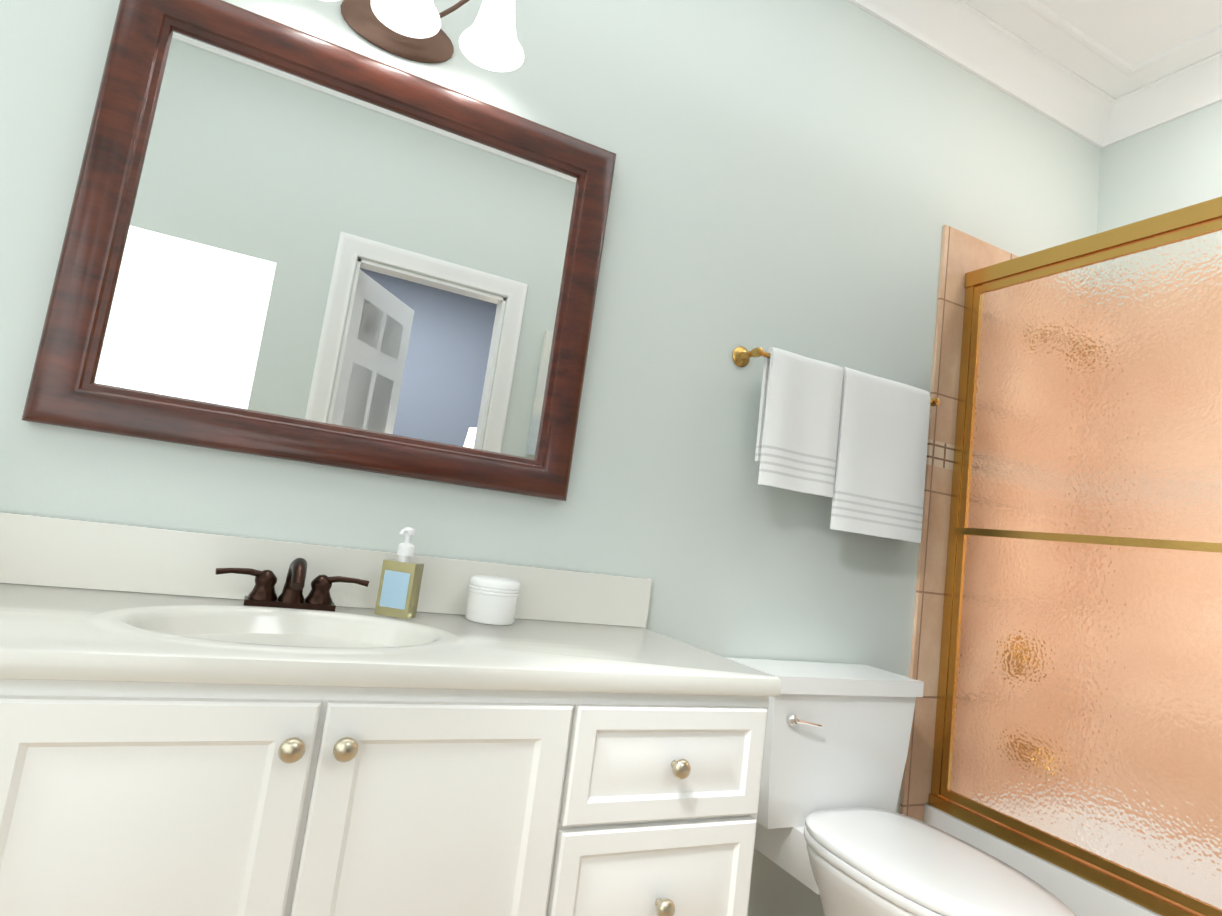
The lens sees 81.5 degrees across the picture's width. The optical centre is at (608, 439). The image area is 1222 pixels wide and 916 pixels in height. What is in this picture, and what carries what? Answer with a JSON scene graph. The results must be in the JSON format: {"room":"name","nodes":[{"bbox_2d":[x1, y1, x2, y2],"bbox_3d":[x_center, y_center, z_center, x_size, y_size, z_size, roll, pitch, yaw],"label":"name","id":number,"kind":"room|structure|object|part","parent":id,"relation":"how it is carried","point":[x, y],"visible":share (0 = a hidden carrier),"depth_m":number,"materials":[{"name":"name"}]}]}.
{"room":"bathroom","nodes":[
{"label":"bathroom","id":0,"kind":"room"},
{"bbox_2d":[0,0,1221,915],"bbox_3d":[0.345,-0.254,0.942,4.540,3.040,2.150,11,-8,-25],"label":"wall","id":1,"kind":"structure","parent":0,"point":[807,177],"depth_m":1.99,"materials":[{"name":"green paint"}]},
{"bbox_2d":[22,0,615,500],"bbox_3d":[-0.526,-0.390,1.577,1.082,0.911,0.043,11,-7,-25],"label":"mirror","id":2,"kind":"object","parent":1,"relation":"attached to","point":[286,242],"visible":1,"depth_m":1.53,"materials":[{"name":"brown wood"}]},
{"bbox_2d":[0,512,651,627],"bbox_3d":[-0.989,0.214,1.329,2.454,0.123,0.021,11,-8,-25],"label":"backsplash","id":3,"kind":"structure","parent":1,"relation":"attached to","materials":[{"name":"white stone"}]},
{"bbox_2d":[322,0,523,71],"bbox_3d":[-0.438,-1.017,1.575,0.533,0.231,0.210,11,-8,-25],"label":"sconce","id":4,"kind":"object","parent":1,"relation":"attached to","point":[414,31],"visible":1,"depth_m":1.62,"materials":[{"name":"white glass"}]},
{"bbox_2d":[732,346,939,542],"bbox_3d":[0.693,0.029,2.122,0.770,0.485,0.110,11,-8,-25],"label":"towel rail","id":5,"kind":"object","parent":1,"relation":"attached to","point":[853,443],"visible":1,"depth_m":2.07,"materials":[{"name":"white fabric"}]},
{"bbox_2d":[899,225,1018,821],"bbox_3d":[1.746,0.419,1.801,0.886,2.300,1.569,11,-8,-25],"label":"wall surround","id":6,"kind":"object","parent":1,"relation":"attached to","point":[962,253],"visible":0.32,"depth_m":2.35,"materials":[{"name":"beige tile"}]},
{"bbox_2d":[847,0,1170,148],"bbox_3d":[0.158,-1.638,1.893,4.340,0.125,0.242,11,-8,-25],"label":"crown molding","id":7,"kind":"structure","parent":1,"relation":"attached to","point":[1039,57],"depth_m":2.58,"materials":[{"name":"white paint"}]},
{"bbox_2d":[928,196,1221,915],"bbox_3d":[1.499,0.250,1.690,0.114,1.770,1.543,11,-8,-25],"label":"shower door frame","id":8,"kind":"object","parent":1,"relation":"attached to","point":[1078,727],"visible":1,"depth_m":1.96,"materials":[{"name":"glass"}]},
{"bbox_2d":[1135,24,1221,120],"bbox_3d":[2.330,-1.330,2.050,0.242,0.125,1.300,11,-8,-25],"label":"crown molding","id":9,"kind":"structure","parent":1,"relation":"attached to","point":[1181,80],"depth_m":2.58,"materials":[{"name":"white paint"}]},
{"bbox_2d":[1038,0,1221,65],"bbox_3d":[0.982,-1.932,-0.339,5.200,0.100,5.200,11,-8,-25],"label":"ceiling","id":10,"kind":"structure","parent":0,"point":[1133,32],"depth_m":2.41,"materials":[{"name":"white paint"}]},
{"bbox_3d":[0.141,1.290,0.743,4.540,0.100,2.150,11,-8,-25],"label":"floor","id":11,"kind":"structure","parent":0,"visible":0},
{"bbox_2d":[0,568,95,631],"bbox_3d":[-1.050,0.300,0.996,0.395,0.155,0.554,11,-8,-25],"label":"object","id":12,"kind":"object","parent":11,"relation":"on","point":[22,594],"depth_m":1.24,"materials":[{"name":"white paint"}]},
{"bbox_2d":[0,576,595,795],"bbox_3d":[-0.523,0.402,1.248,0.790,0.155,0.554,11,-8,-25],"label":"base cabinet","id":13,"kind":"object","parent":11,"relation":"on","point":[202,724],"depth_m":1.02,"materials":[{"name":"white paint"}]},
{"bbox_2d":[0,512,781,725],"bbox_3d":[-0.889,0.331,1.073,2.454,0.156,0.554,11,-8,-25],"label":"countertop","id":14,"kind":"structure","parent":13,"relation":"on","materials":[{"name":"white stone"}]},
{"bbox_2d":[215,557,369,613],"bbox_3d":[-0.601,0.279,1.362,0.281,0.105,0.148,11,-8,-25],"label":"faucet","id":15,"kind":"object","parent":14,"relation":"on","point":[262,599],"depth_m":1.37,"materials":[{"name":"brown metal"}]},
{"bbox_2d":[374,527,423,618],"bbox_3d":[-0.436,0.276,1.487,0.072,0.185,0.062,6,-7,9],"label":"soap bottle","id":16,"kind":"object","parent":14,"relation":"on","point":[399,587],"visible":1,"depth_m":1.47,"materials":[{"name":"beige plastic"}]},
{"bbox_2d":[465,575,520,624],"bbox_3d":[-0.259,0.358,1.591,0.114,0.096,0.114,11,-8,-25],"label":"ceramic jar","id":17,"kind":"object","parent":14,"relation":"on","point":[492,600],"visible":0.98,"depth_m":1.54,"materials":[{"name":"white ceramic"}]},
{"bbox_2d":[515,608,781,775],"bbox_3d":[0.014,0.506,1.506,0.420,0.155,0.554,11,-8,-25],"label":"base cabinet","id":18,"kind":"object","parent":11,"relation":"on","point":[662,705],"depth_m":1.29,"materials":[{"name":"white paint"}]},
{"bbox_2d":[726,657,1075,915],"bbox_3d":[0.680,1.018,1.655,0.524,0.806,0.802,11,-8,-25],"label":"toilet","id":19,"kind":"object","parent":11,"relation":"on","point":[837,834],"visible":1,"depth_m":1.78,"materials":[{"name":"white ceramic"}]},
{"bbox_3d":[0.497,0.712,1.793,0.095,0.031,0.024,11,-8,-25],"label":"lever","id":20,"kind":"part","parent":19,"relation":"part of","materials":[{"name":"silver metal"}]},
{"bbox_3d":[0.588,0.876,1.905,0.524,0.486,0.290,11,-8,-25],"label":"tank","id":21,"kind":"part","parent":19,"relation":"part of","materials":[{"name":"white ceramic"}]},
{"bbox_2d":[923,803,1160,915],"bbox_3d":[1.667,1.369,1.700,0.781,0.384,1.564,11,-8,-25],"label":"bathtub","id":22,"kind":"object","parent":11,"relation":"on","point":[1077,895],"visible":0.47,"depth_m":1.89,"materials":[{"name":"white ceramic"}]}
]}

